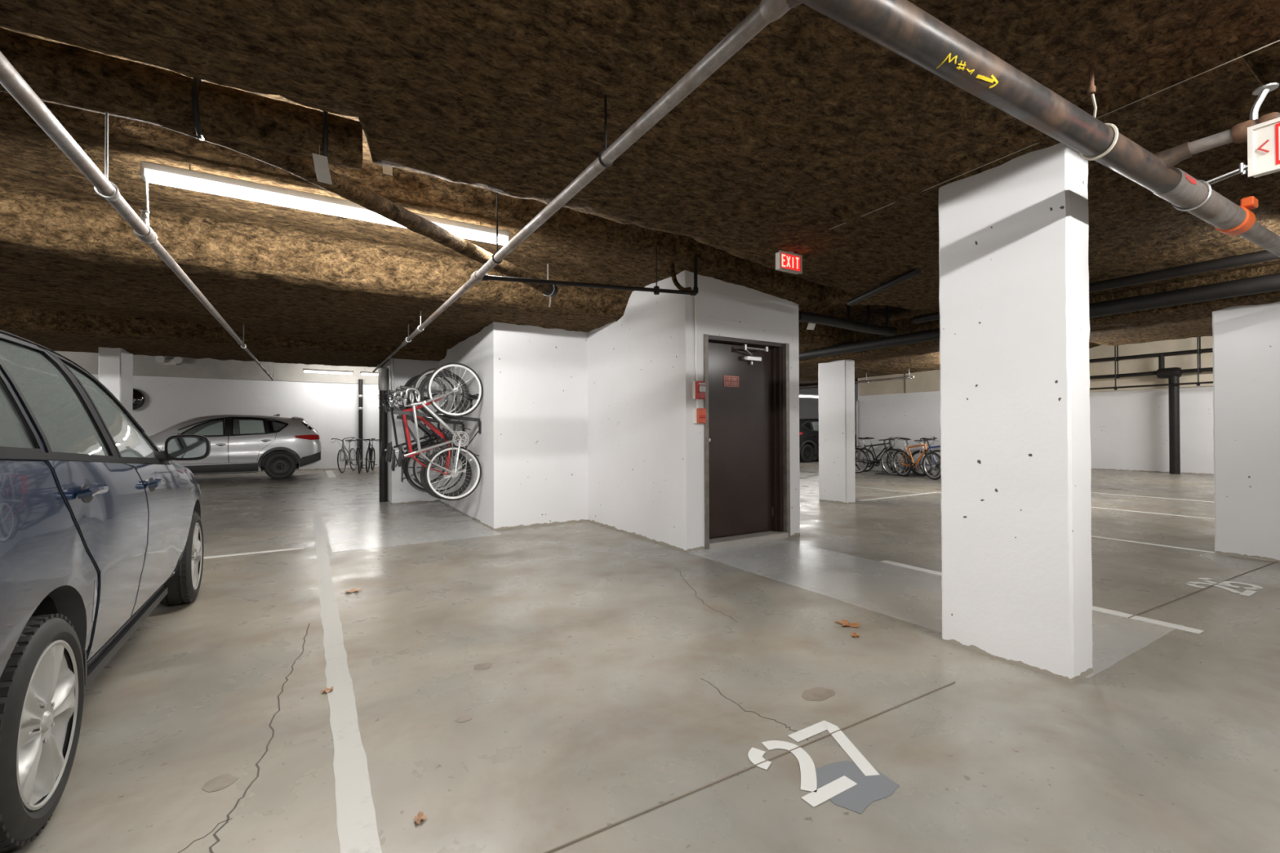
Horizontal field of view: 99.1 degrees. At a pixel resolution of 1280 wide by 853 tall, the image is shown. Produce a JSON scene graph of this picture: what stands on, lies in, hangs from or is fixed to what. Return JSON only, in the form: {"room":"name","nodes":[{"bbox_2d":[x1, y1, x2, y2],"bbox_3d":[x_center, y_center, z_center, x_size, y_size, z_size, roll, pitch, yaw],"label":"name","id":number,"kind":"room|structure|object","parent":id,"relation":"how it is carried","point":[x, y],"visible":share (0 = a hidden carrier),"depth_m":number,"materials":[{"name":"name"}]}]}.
{"room":"parking garage","nodes":[
{"label":"parking garage","id":0,"kind":"room"},
{"bbox_2d":[91,373,378,471],"bbox_3d":[-12.582,-0.015,15.866,13.500,2.760,0.200,0,0,-31],"label":"wall","id":1,"kind":"structure","parent":0,"point":[331,409],"depth_m":16.55,"materials":[{"name":"white paint"}]},
{"bbox_2d":[132,388,144,409],"bbox_3d":[-13.866,-0.748,14.824,0.600,0.600,0.190,0,0,-31],"label":"convex mirror","id":2,"kind":"object","parent":1,"relation":"attached to","point":[138,397],"visible":0.32,"depth_m":14.88,"materials":[{"name":"black mirror"}]},
{"bbox_2d":[54,351,377,384],"bbox_3d":[-12.570,-1.716,15.849,13.500,0.640,0.270,0,0,-31],"label":"beam","id":3,"kind":"structure","parent":1,"relation":"attached to","point":[143,365],"depth_m":16.03,"materials":[{"name":"concrete"}]},
{"bbox_2d":[155,355,182,364],"bbox_3d":[-13.117,-1.843,15.210,0.580,0.230,0.190,0,0,-31],"label":"emergency light","id":4,"kind":"object","parent":3,"relation":"attached to","point":[175,360],"visible":1,"depth_m":15.20,"materials":[{"name":"white plastic"}]},
{"bbox_2d":[382,270,858,551],"bbox_3d":[3.569,-0.390,16.583,21.000,3.400,15.845,0,0,-31],"label":"wall","id":5,"kind":"structure","parent":0,"point":[597,426],"depth_m":6.67,"materials":[{"name":"white paint"}]},
{"bbox_2d":[377,357,393,502],"bbox_3d":[-4.232,0.059,9.158,0.153,2.450,0.622,0,-1,-43],"label":"downpipe","id":6,"kind":"object","parent":5,"relation":"attached to","point":[383,372],"visible":0.84,"depth_m":9.27,"materials":[{"name":"black metal"}]},
{"bbox_2d":[377,374,448,484],"bbox_3d":[-3.458,0.055,8.376,1.005,1.730,0.634,0,0,-31],"label":"bicycle","id":7,"kind":"object","parent":5,"relation":"hanging from","point":[423,429],"visible":0.32,"depth_m":8.38,"materials":[{"name":"metal"}]},
{"bbox_2d":[379,373,457,492],"bbox_3d":[-3.196,0.085,7.950,1.060,1.785,0.640,1,-1,-31],"label":"bicycle","id":8,"kind":"object","parent":5,"relation":"hanging from","point":[407,464],"visible":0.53,"depth_m":7.91,"materials":[{"name":"metal"}]},
{"bbox_2d":[393,386,481,456],"bbox_3d":[-2.768,-0.050,7.240,1.044,0.943,1.100,0,0,-31],"label":"bike rack","id":9,"kind":"object","parent":5,"relation":"attached to","point":[475,396],"visible":0.71,"depth_m":7.09,"materials":[{"name":"black metal"}]},
{"bbox_2d":[385,368,464,492],"bbox_3d":[-3.014,0.047,7.570,1.028,1.730,0.550,0,-1,-44],"label":"bicycle","id":10,"kind":"object","parent":9,"relation":"hanging from","point":[421,375],"visible":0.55,"depth_m":7.50,"materials":[{"name":"metal"}]},
{"bbox_2d":[386,370,471,498],"bbox_3d":[-2.826,0.114,7.190,0.618,1.699,1.048,-1,-1,44],"label":"bicycle","id":11,"kind":"object","parent":9,"relation":"hanging from","point":[423,384],"visible":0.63,"depth_m":7.15,"materials":[{"name":"metal"}]},
{"bbox_2d":[395,362,483,500],"bbox_3d":[-2.450,0.059,6.731,1.005,1.726,0.562,1,-1,-31],"label":"bicycle","id":12,"kind":"object","parent":9,"relation":"hanging from","point":[454,473],"visible":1,"depth_m":6.74,"materials":[{"name":"silver metal"}]},
{"bbox_2d":[669,262,698,408],"bbox_3d":[0.452,-0.874,5.314,0.390,1.383,0.094,0,-1,-39],"label":"conduit","id":13,"kind":"object","parent":5,"relation":"attached to","point":[675,282],"visible":0.86,"depth_m":5.43,"materials":[{"name":"white metal"}]},
{"bbox_2d":[693,381,706,399],"bbox_3d":[0.600,-0.362,5.428,0.110,0.180,0.093,0,0,-31],"label":"fire alarm strobe","id":14,"kind":"object","parent":5,"relation":"attached to","point":[699,387],"visible":1,"depth_m":5.40,"materials":[{"name":"red plastic"}]},
{"bbox_2d":[693,408,706,423],"bbox_3d":[0.601,-0.107,5.430,0.104,0.150,0.087,0,0,-31],"label":"station","id":15,"kind":"object","parent":5,"relation":"attached to","point":[700,414],"visible":1,"depth_m":5.40,"materials":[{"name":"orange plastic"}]},
{"bbox_2d":[703,333,790,549],"bbox_3d":[1.115,0.154,5.893,1.205,2.172,0.230,0,0,-31],"label":"door","id":16,"kind":"structure","parent":5,"relation":"in","point":[747,437],"depth_m":5.96,"materials":[{"name":"paint"}]},
{"bbox_2d":[723,375,738,387],"bbox_3d":[0.983,-0.485,5.867,0.216,0.120,0.006,0,0,-31],"label":"door sign","id":17,"kind":"object","parent":16,"relation":"attached to","point":[728,380],"visible":1,"depth_m":5.86,"materials":[{"name":"red plastic"}]},
{"bbox_2d":[0,457,1279,852],"bbox_3d":[1.075,1.361,8.969,29.200,0.204,26.200,0,0,-31],"label":"floor","id":18,"kind":"structure","parent":0,"point":[630,684],"depth_m":2.40,"materials":[{"name":"grey concrete"}]},
{"bbox_2d":[0,329,210,852],"bbox_3d":[-3.217,0.413,2.306,2.159,1.632,4.349,0,0,-31],"label":"hatchback car","id":19,"kind":"object","parent":18,"relation":"on","point":[100,526],"visible":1,"depth_m":1.88,"materials":[{"name":"blue paint"}]},
{"bbox_2d":[153,434,210,462],"bbox_3d":[-2.543,0.122,3.039,0.245,0.154,0.120,0,0,-31],"label":"mirror","id":20,"kind":"object","parent":19,"relation":"attached to","point":[187,446],"depth_m":3.00,"materials":[{"name":"black plastic"}]},
{"bbox_2d":[167,437,206,457],"bbox_3d":[-2.493,0.117,3.003,0.170,0.116,0.004,0,0,-31],"label":"mirror glass","id":21,"kind":"object","parent":19,"relation":"attached to","point":[177,447],"depth_m":3.00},
{"bbox_2d":[97,346,133,417],"bbox_3d":[-7.677,0.073,7.993,0.242,2.430,0.655,0,0,-31],"label":"column","id":22,"kind":"structure","parent":18,"relation":"on","point":[115,367],"depth_m":7.77,"materials":[{"name":"white paint"}]},
{"bbox_2d":[201,773,239,792],"bbox_3d":[-1.437,1.218,1.863,0.091,0.001,0.088,0,0,23],"label":"floor stain","id":23,"kind":"object","parent":18,"relation":"on","point":[220,782],"depth_m":1.86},
{"bbox_2d":[148,413,320,479],"bbox_3d":[-10.696,0.504,13.756,4.554,1.675,2.201,0,0,-31],"label":"car","id":24,"kind":"object","parent":18,"relation":"on","point":[286,445],"visible":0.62,"depth_m":13.53,"materials":[{"name":"silver metal"}]},
{"bbox_2d":[294,434,319,439],"bbox_3d":[-8.572,0.281,14.087,0.147,0.140,0.607,0,-1,33],"label":"tail lamp","id":25,"kind":"object","parent":24,"relation":"attached to","point":[297,437],"depth_m":14.04,"materials":[{"name":"red plastic"}]},
{"bbox_2d":[203,546,303,558],"bbox_3d":[-4.824,1.252,4.797,3.181,0.001,0.084,0,0,-31],"label":"parking line","id":26,"kind":"object","parent":18,"relation":"on","point":[303,547],"visible":0.34,"depth_m":5.40,"materials":[{"name":"white paint"}]},
{"bbox_2d":[320,686,333,693],"bbox_3d":[-1.442,1.217,2.515,0.039,0.013,0.059,-1,-1,36],"label":"dry leaf","id":27,"kind":"object","parent":18,"relation":"on","point":[326,690],"visible":1,"depth_m":2.51,"materials":[{"name":"brown plant"}]},
{"bbox_2d":[325,471,336,477],"bbox_3d":[-8.810,1.347,15.524,0.186,0.001,2.900,0,0,-31],"label":"parking line","id":28,"kind":"object","parent":18,"relation":"on","point":[330,473],"visible":1,"depth_m":15.22,"materials":[{"name":"white paint"}]},
{"bbox_2d":[331,437,356,472],"bbox_3d":[-8.726,0.836,16.366,0.634,1.036,1.654,0,0,6],"label":"bicycle","id":29,"kind":"object","parent":18,"relation":"on","point":[343,451],"visible":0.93,"depth_m":16.15,"materials":[{"name":"silver metal"}]},
{"bbox_2d":[312,514,382,852],"bbox_3d":[-1.969,1.232,3.474,0.113,0.001,10.402,0,0,-31],"label":"parking line","id":30,"kind":"object","parent":18,"relation":"on","point":[356,820],"visible":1,"depth_m":2.13,"materials":[{"name":"paint"}]},
{"bbox_2d":[344,588,362,593],"bbox_3d":[-2.148,1.231,4.091,0.128,0.013,0.094,0,-1,-43],"label":"dry leaf","id":31,"kind":"object","parent":18,"relation":"on","point":[353,590],"visible":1,"depth_m":4.09,"materials":[{"name":"beige plant"}]},
{"bbox_2d":[345,438,369,473],"bbox_3d":[-8.238,0.844,16.135,0.615,1.012,1.668,0,0,-10],"label":"bicycle","id":32,"kind":"object","parent":18,"relation":"on","point":[358,453],"visible":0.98,"depth_m":15.78,"materials":[{"name":"metal"}]},
{"bbox_2d":[358,378,363,468],"bbox_3d":[-9.079,-0.085,17.729,0.150,2.900,0.146,0,0,-31],"label":"pipe","id":33,"kind":"object","parent":18,"relation":"on","point":[360,381],"visible":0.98,"depth_m":17.68,"materials":[{"name":"black metal"}]},
{"bbox_2d":[357,438,378,472],"bbox_3d":[-8.126,0.850,16.460,0.634,1.005,1.730,2,-1,-19],"label":"bicycle","id":34,"kind":"object","parent":18,"relation":"on","point":[370,451],"visible":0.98,"depth_m":16.19,"materials":[{"name":"metal"}]},
{"bbox_2d":[325,497,502,552],"bbox_3d":[-3.569,1.271,7.898,1.728,0.001,4.787,0,0,-31],"label":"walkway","id":35,"kind":"object","parent":18,"relation":"on","point":[364,523],"visible":0.94,"depth_m":6.95,"materials":[{"name":"grey paint"}]},
{"bbox_2d":[413,810,426,824],"bbox_3d":[-0.677,1.208,1.682,0.033,0.013,0.050,0,0,-10],"label":"dry leaf","id":36,"kind":"object","parent":18,"relation":"on","point":[420,815],"visible":1,"depth_m":1.68,"materials":[{"name":"brown plant"}]},
{"bbox_2d":[455,715,471,723],"bbox_3d":[-0.735,1.218,2.273,0.066,0.001,0.053,0,0,-31],"label":"floor stain","id":37,"kind":"object","parent":18,"relation":"on","point":[462,718],"depth_m":2.27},
{"bbox_2d":[473,662,492,669],"bbox_3d":[-0.800,1.222,2.781,0.089,0.001,0.076,0,0,-18],"label":"floor stain","id":38,"kind":"object","parent":18,"relation":"on","point":[486,665],"depth_m":2.78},
{"bbox_2d":[747,720,879,807],"bbox_3d":[0.654,1.210,1.994,0.460,0.001,0.360,0,0,-31],"label":"stencilled number","id":39,"kind":"object","parent":18,"relation":"on","point":[808,774],"visible":1,"depth_m":1.97,"materials":[{"name":"paint"}]},
{"bbox_2d":[801,687,835,701],"bbox_3d":[0.806,1.214,2.477,0.174,0.001,0.108,0,0,-31],"label":"floor stain","id":40,"kind":"object","parent":18,"relation":"on","point":[815,694],"depth_m":2.47,"materials":[{"name":"grey concrete"}]},
{"bbox_2d":[799,418,856,462],"bbox_3d":[6.889,0.497,21.505,4.554,1.675,2.201,0,0,-31],"label":"car","id":41,"kind":"object","parent":18,"relation":"on","point":[808,428],"visible":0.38,"depth_m":20.11,"materials":[{"name":"black paint"}]},
{"bbox_2d":[817,360,855,503],"bbox_3d":[3.291,0.071,9.143,0.246,2.370,0.564,0,0,-31],"label":"column","id":42,"kind":"structure","parent":18,"relation":"on","point":[836,379],"depth_m":8.97,"materials":[{"name":"white paint"}]},
{"bbox_2d":[835,619,859,627],"bbox_3d":[1.274,1.213,3.352,0.153,0.013,0.113,0,0,22],"label":"dry leaf","id":43,"kind":"object","parent":18,"relation":"on","point":[845,623],"visible":1,"depth_m":3.35,"materials":[{"name":"brown plant"}]},
{"bbox_2d":[851,631,859,637],"bbox_3d":[1.251,1.211,3.165,0.045,0.013,0.068,0,0,18],"label":"dry leaf","id":44,"kind":"object","parent":18,"relation":"on","point":[853,633],"visible":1,"depth_m":3.17,"materials":[{"name":"brown plant"}]},
{"bbox_2d":[815,760,898,813],"bbox_3d":[0.716,1.210,1.853,0.271,0.001,0.232,0,0,-31],"label":"paint patch","id":45,"kind":"object","parent":18,"relation":"on","point":[868,789],"visible":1,"depth_m":1.84,"materials":[{"name":"grey paint"}]},
{"bbox_2d":[854,436,909,472],"bbox_3d":[6.727,0.781,15.163,0.615,1.013,1.660,0,0,-16],"label":"bicycle","id":46,"kind":"object","parent":18,"relation":"on","point":[877,461],"visible":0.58,"depth_m":15.27,"materials":[{"name":"metal"}]},
{"bbox_2d":[855,486,921,493],"bbox_3d":[4.729,1.264,11.177,0.104,0.001,2.250,0,0,-31],"label":"parking line","id":47,"kind":"object","parent":18,"relation":"on","point":[855,486],"visible":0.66,"depth_m":10.79,"materials":[{"name":"paint"}]},
{"bbox_2d":[874,462,917,476],"bbox_3d":[6.824,1.116,14.424,0.560,0.332,1.000,0,0,-31],"label":"bike rack","id":48,"kind":"object","parent":18,"relation":"on","point":[882,473],"visible":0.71,"depth_m":14.30,"materials":[{"name":"grey metal"}]},
{"bbox_2d":[854,436,906,474],"bbox_3d":[6.339,0.778,14.697,0.615,1.015,1.707,0,0,-23],"label":"bicycle","id":49,"kind":"object","parent":48,"relation":"on","point":[886,451],"visible":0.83,"depth_m":14.62,"materials":[{"name":"metal"}]},
{"bbox_2d":[889,436,940,476],"bbox_3d":[7.165,0.768,14.160,0.546,1.020,1.678,0,0,-4],"label":"bicycle","id":50,"kind":"object","parent":48,"relation":"on","point":[922,443],"visible":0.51,"depth_m":13.97,"materials":[{"name":"metal"}]},
{"bbox_2d":[861,492,937,501],"bbox_3d":[4.707,1.253,9.816,2.321,0.001,0.094,0,0,-31],"label":"parking line","id":51,"kind":"object","parent":18,"relation":"on","point":[929,492],"visible":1,"depth_m":9.73,"materials":[{"name":"white paint"}]},
{"bbox_2d":[892,437,941,479],"bbox_3d":[6.895,0.767,13.479,0.612,1.015,1.644,0,0,2],"label":"bicycle","id":52,"kind":"object","parent":18,"relation":"on","point":[914,466],"visible":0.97,"depth_m":13.40,"materials":[{"name":"metal"}]},
{"bbox_2d":[908,437,940,476],"bbox_3d":[7.468,0.765,13.507,0.610,1.015,1.640,0,0,-12],"label":"bicycle","id":53,"kind":"object","parent":18,"relation":"on","point":[920,463],"visible":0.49,"depth_m":13.75,"materials":[{"name":"metal"}]},
{"bbox_2d":[687,538,1175,679],"bbox_3d":[1.832,1.224,4.323,1.245,0.001,3.245,0,0,-31],"label":"walkway","id":54,"kind":"object","parent":18,"relation":"on","point":[912,596],"visible":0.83,"depth_m":4.20,"materials":[{"name":"grey paint"}]},
{"bbox_2d":[924,449,940,476],"bbox_3d":[7.848,0.763,13.296,0.614,1.014,1.658,0,0,-23],"label":"bicycle","id":55,"kind":"object","parent":18,"relation":"on","point":[935,451],"visible":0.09,"depth_m":13.72,"materials":[{"name":"rubber"}]},
{"bbox_2d":[938,142,1093,683],"bbox_3d":[1.967,-0.086,2.902,0.240,2.600,0.630,0,0,-31],"label":"column","id":56,"kind":"structure","parent":18,"relation":"on","point":[1015,460],"depth_m":2.76,"materials":[{"name":"white paint"}]},
{"bbox_2d":[880,560,1203,634],"bbox_3d":[2.757,1.218,4.091,0.100,0.001,2.080,0,0,-31],"label":"parking line","id":57,"kind":"object","parent":18,"relation":"on","point":[1095,608],"visible":0.5,"depth_m":3.50,"materials":[{"name":"white paint"}]},
{"bbox_2d":[937,492,1214,519],"bbox_3d":[7.598,1.224,7.217,0.105,0.001,7.401,0,0,-31],"label":"parking line","id":58,"kind":"object","parent":18,"relation":"on","point":[938,492],"visible":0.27,"depth_m":7.75,"materials":[{"name":"white paint"}]},
{"bbox_2d":[1090,492,1214,502],"bbox_3d":[9.890,1.221,7.976,0.105,0.001,6.301,0,0,-31],"label":"parking line","id":59,"kind":"object","parent":18,"relation":"on","point":[1091,492],"visible":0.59,"depth_m":9.49,"materials":[{"name":"white paint"}]},
{"bbox_2d":[1156,354,1182,474],"bbox_3d":[14.096,-0.340,14.516,0.273,3.190,0.440,0,0,-31],"label":"standpipe","id":60,"kind":"object","parent":18,"relation":"on","point":[1173,375],"visible":1,"depth_m":14.38,"materials":[{"name":"black metal"}]},
{"bbox_2d":[1091,535,1279,562],"bbox_3d":[5.967,1.211,4.578,0.085,0.001,4.601,0,0,-31],"label":"parking line","id":61,"kind":"object","parent":18,"relation":"on","point":[1091,535],"visible":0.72,"depth_m":5.58,"materials":[{"name":"white paint"}]},
{"bbox_2d":[1186,577,1263,596],"bbox_3d":[4.446,1.212,4.151,0.459,0.001,0.358,0,0,-31],"label":"stencilled number","id":62,"kind":"object","parent":18,"relation":"on","point":[1247,593],"visible":1,"depth_m":4.15,"materials":[{"name":"white paint"}]},
{"bbox_2d":[1212,301,1279,561],"bbox_3d":[5.797,0.021,5.043,0.249,2.390,0.655,0,0,-31],"label":"column","id":63,"kind":"structure","parent":18,"relation":"on","point":[1246,339],"depth_m":5.07,"materials":[{"name":"white paint"}]},
{"bbox_2d":[0,0,1279,389],"bbox_3d":[1.858,-1.783,9.419,31.400,1.448,26.525,0,0,-31],"label":"ceiling","id":64,"kind":"structure","parent":0,"point":[813,126],"depth_m":3.00,"materials":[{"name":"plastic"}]},
{"bbox_2d":[0,51,274,380],"bbox_3d":[-3.746,-1.506,4.757,0.126,1.089,14.402,0,0,-31],"label":"pipe","id":65,"kind":"object","parent":64,"relation":"hanging from","point":[11,79],"visible":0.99,"depth_m":2.24,"materials":[{"name":"metal"}]},
{"bbox_2d":[0,27,363,169],"bbox_3d":[-5.410,-1.557,0.456,9.251,0.438,0.277,0,0,-31],"label":"beam","id":66,"kind":"structure","parent":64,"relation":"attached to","point":[60,73],"depth_m":2.41,"materials":[{"name":"plastic"}]},
{"bbox_2d":[312,145,332,184],"bbox_3d":[-1.551,-1.295,2.668,0.067,0.201,0.071,0,0,-6],"label":"paper tag","id":67,"kind":"object","parent":66,"relation":"hanging from","point":[321,162],"visible":1,"depth_m":2.66,"materials":[{"name":"white paper"}]},
{"bbox_2d":[139,160,511,245],"bbox_3d":[-1.974,-1.519,3.754,2.190,0.152,0.102,0,0,-31],"label":"strip light","id":68,"kind":"object","parent":64,"relation":"hanging from","point":[159,174],"visible":0.91,"depth_m":3.52,"materials":[{"name":"white plastic"}]},
{"bbox_2d":[302,364,353,374],"bbox_3d":[-9.230,-1.792,16.176,1.300,0.427,0.102,0,0,-31],"label":"strip light","id":69,"kind":"object","parent":64,"relation":"hanging from","point":[313,371],"visible":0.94,"depth_m":16.14,"materials":[{"name":"white plastic"}]},
{"bbox_2d":[162,125,557,297],"bbox_3d":[-1.460,-1.454,3.931,0.250,0.324,3.264,0,0,23],"label":"drain pipe","id":70,"kind":"object","parent":64,"relation":"hanging from","point":[304,168],"visible":0.78,"depth_m":3.35,"materials":[{"name":"metal"}]},
{"bbox_2d":[360,371,377,375],"bbox_3d":[-7.967,-1.791,16.949,1.300,0.427,0.102,0,0,-31],"label":"strip light","id":71,"kind":"object","parent":64,"relation":"hanging from","point":[367,373],"visible":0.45,"depth_m":16.72,"materials":[{"name":"white plastic"}]},
{"bbox_2d":[382,165,392,175],"bbox_3d":[-1.417,-1.492,3.057,0.055,0.160,0.032,0,-1,-37],"label":"paper tag","id":72,"kind":"object","parent":64,"relation":"hanging from","point":[386,170],"visible":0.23,"depth_m":3.05,"materials":[{"name":"beige paper"}]},
{"bbox_2d":[372,0,791,372],"bbox_3d":[-2.316,-1.395,5.836,0.076,0.707,10.450,0,0,-31],"label":"pipe","id":73,"kind":"object","parent":64,"relation":"hanging from","point":[767,11],"visible":0.94,"depth_m":2.01,"materials":[{"name":"metal"}]},
{"bbox_2d":[481,247,698,295],"bbox_3d":[-0.321,-1.395,4.583,2.078,0.639,0.053,0,-1,-33],"label":"pipe","id":74,"kind":"object","parent":73,"relation":"attached to","point":[655,290],"visible":0.94,"depth_m":4.60,"materials":[{"name":"black metal"}]},
{"bbox_2d":[775,249,802,274],"bbox_3d":[1.174,-1.307,4.319,0.249,0.172,0.080,0,0,-31],"label":"exit sign","id":75,"kind":"object","parent":64,"relation":"hanging from","point":[790,262],"visible":0.94,"depth_m":4.29,"materials":[{"name":"red plastic"}]},
{"bbox_2d":[799,394,818,397],"bbox_3d":[5.704,-1.524,18.747,2.500,1.037,0.102,0,0,-31],"label":"strip light","id":76,"kind":"object","parent":64,"relation":"hanging from","point":[800,395],"visible":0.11,"depth_m":18.73,"materials":[{"name":"white plastic"}]},
{"bbox_2d":[798,304,897,336],"bbox_3d":[2.668,-1.498,7.009,1.868,0.520,0.171,0,0,-31],"label":"pipe","id":77,"kind":"object","parent":64,"relation":"hanging from","point":[806,317],"visible":0.94,"depth_m":7.00,"materials":[{"name":"black metal"}]},
{"bbox_2d":[806,322,815,329],"bbox_3d":[2.113,-1.300,6.714,0.135,0.215,0.019,0,0,-14],"label":"paper tag","id":78,"kind":"object","parent":77,"relation":"hanging from","point":[811,326],"visible":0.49,"depth_m":6.71,"materials":[{"name":"white paper"}]},
{"bbox_2d":[799,368,914,388],"bbox_3d":[4.806,-1.075,12.623,0.097,0.218,3.302,0,0,-29],"label":"pipe","id":79,"kind":"object","parent":64,"relation":"hanging from","point":[908,376],"visible":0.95,"depth_m":11.90,"materials":[{"name":"metal"}]},
{"bbox_2d":[847,267,920,306],"bbox_3d":[2.307,-1.325,5.235,0.060,0.090,1.079,0,0,-10],"label":"pipe","id":80,"kind":"object","parent":64,"relation":"attached to","point":[916,271],"visible":1,"depth_m":5.12,"materials":[{"name":"black metal"}]},
{"bbox_2d":[786,0,1279,257],"bbox_3d":[2.029,-1.221,2.139,6.903,0.341,0.394,0,0,-30],"label":"pipe","id":81,"kind":"object","parent":64,"relation":"hanging from","point":[901,27],"visible":0.97,"depth_m":1.86,"materials":[{"name":"metal"}]},
{"bbox_2d":[786,0,801,8],"bbox_3d":[0.402,-1.121,1.387,0.100,0.100,0.073,0,0,-31],"label":"pipe fitting","id":82,"kind":"object","parent":81,"relation":"attached to","point":[792,3],"depth_m":1.40,"materials":[{"name":"metal"}]},
{"bbox_2d":[1153,141,1193,168],"bbox_3d":[2.280,-1.145,2.368,0.100,0.114,0.168,0,0,-31],"label":"pipe","id":83,"kind":"object","parent":81,"relation":"attached to","point":[1171,157],"depth_m":2.32,"materials":[{"name":"metal"}]},
{"bbox_2d":[1188,82,1279,154],"bbox_3d":[2.669,-1.232,1.733,0.082,0.183,1.350,0,0,-31],"label":"pipe","id":84,"kind":"object","parent":81,"relation":"attached to","point":[1238,132],"visible":0.8,"depth_m":2.16,"materials":[{"name":"metal"}]},
{"bbox_2d":[799,272,1279,359],"bbox_3d":[4.026,-1.251,6.872,0.174,0.266,10.500,0,0,-31],"label":"pipe","id":85,"kind":"object","parent":64,"relation":"hanging from","point":[1269,282],"visible":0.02,"depth_m":5.31,"materials":[{"name":"black metal"}]},
{"bbox_2d":[829,40,1279,229],"bbox_3d":[1.821,-1.359,2.769,0.008,0.009,2.204,0,0,-28],"label":"wire","id":86,"kind":"object","parent":64,"relation":"attached to","point":[1277,40],"visible":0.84,"depth_m":2.30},
{"bbox_2d":[912,249,1279,324],"bbox_3d":[4.103,-1.305,5.367,0.088,0.090,2.950,0,0,-31],"label":"pipe","id":87,"kind":"object","parent":64,"relation":"attached to","point":[1263,255],"visible":0.52,"depth_m":4.60,"materials":[{"name":"black metal"}]},
{"bbox_2d":[1088,337,1213,362],"bbox_3d":[16.318,-2.200,10.887,0.100,0.600,12.500,0,0,-31],"label":"pipe","id":88,"kind":"object","parent":64,"relation":"hanging from","point":[1202,350],"visible":0.67,"depth_m":14.81,"materials":[{"name":"black metal"}]},
{"bbox_2d":[1089,337,1213,379],"bbox_3d":[16.319,-1.955,10.885,0.100,1.090,12.500,0,0,-31],"label":"pipe","id":89,"kind":"object","parent":64,"relation":"hanging from","point":[1207,369],"visible":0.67,"depth_m":14.98,"materials":[{"name":"black metal"}]},
{"bbox_2d":[1089,337,1213,390],"bbox_3d":[16.183,-1.785,10.801,0.050,1.430,12.500,0,0,-31],"label":"pipe","id":90,"kind":"object","parent":64,"relation":"hanging from","point":[1197,383],"visible":0.67,"depth_m":14.53,"materials":[{"name":"black metal"}]},
{"bbox_2d":[1247,116,1279,177],"bbox_3d":[2.431,-1.175,1.968,0.080,0.440,0.314,0,0,-31],"label":"exit sign","id":91,"kind":"object","parent":64,"relation":"hanging from","point":[1264,138],"visible":1,"depth_m":2.05,"materials":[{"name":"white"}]},
{"bbox_2d":[857,391,941,475],"bbox_3d":[9.894,0.185,16.400,6.000,2.200,3.250,0,0,-31],"label":"wall","id":92,"kind":"structure","parent":0,"point":[913,416],"depth_m":15.10,"materials":[{"name":"white paint"}]},
{"bbox_2d":[856,400,859,470],"bbox_3d":[6.468,0.271,16.184,0.070,2.050,0.060,0,0,-31],"label":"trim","id":93,"kind":"structure","parent":92,"relation":"attached to","point":[857,402],"depth_m":16.16,"materials":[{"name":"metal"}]},
{"bbox_2d":[858,369,940,395],"bbox_3d":[9.880,-1.515,16.378,6.050,1.200,3.300,0,0,-31],"label":"trim","id":94,"kind":"structure","parent":92,"relation":"attached to","point":[929,380],"depth_m":15.05,"materials":[{"name":"beige concrete"}]},
{"bbox_2d":[1089,386,1213,475],"bbox_3d":[16.675,0.072,11.259,0.200,2.300,14.200,0,0,-31],"label":"wall","id":95,"kind":"structure","parent":0,"point":[1129,429],"depth_m":15.18,"materials":[{"name":"white paint"}]},
{"bbox_2d":[1088,336,1213,391],"bbox_3d":[16.624,-2.128,11.249,0.300,2.100,14.200,0,0,-31],"label":"trim","id":96,"kind":"structure","parent":95,"relation":"attached to","point":[1183,361],"depth_m":15.12,"materials":[{"name":"beige paint"}]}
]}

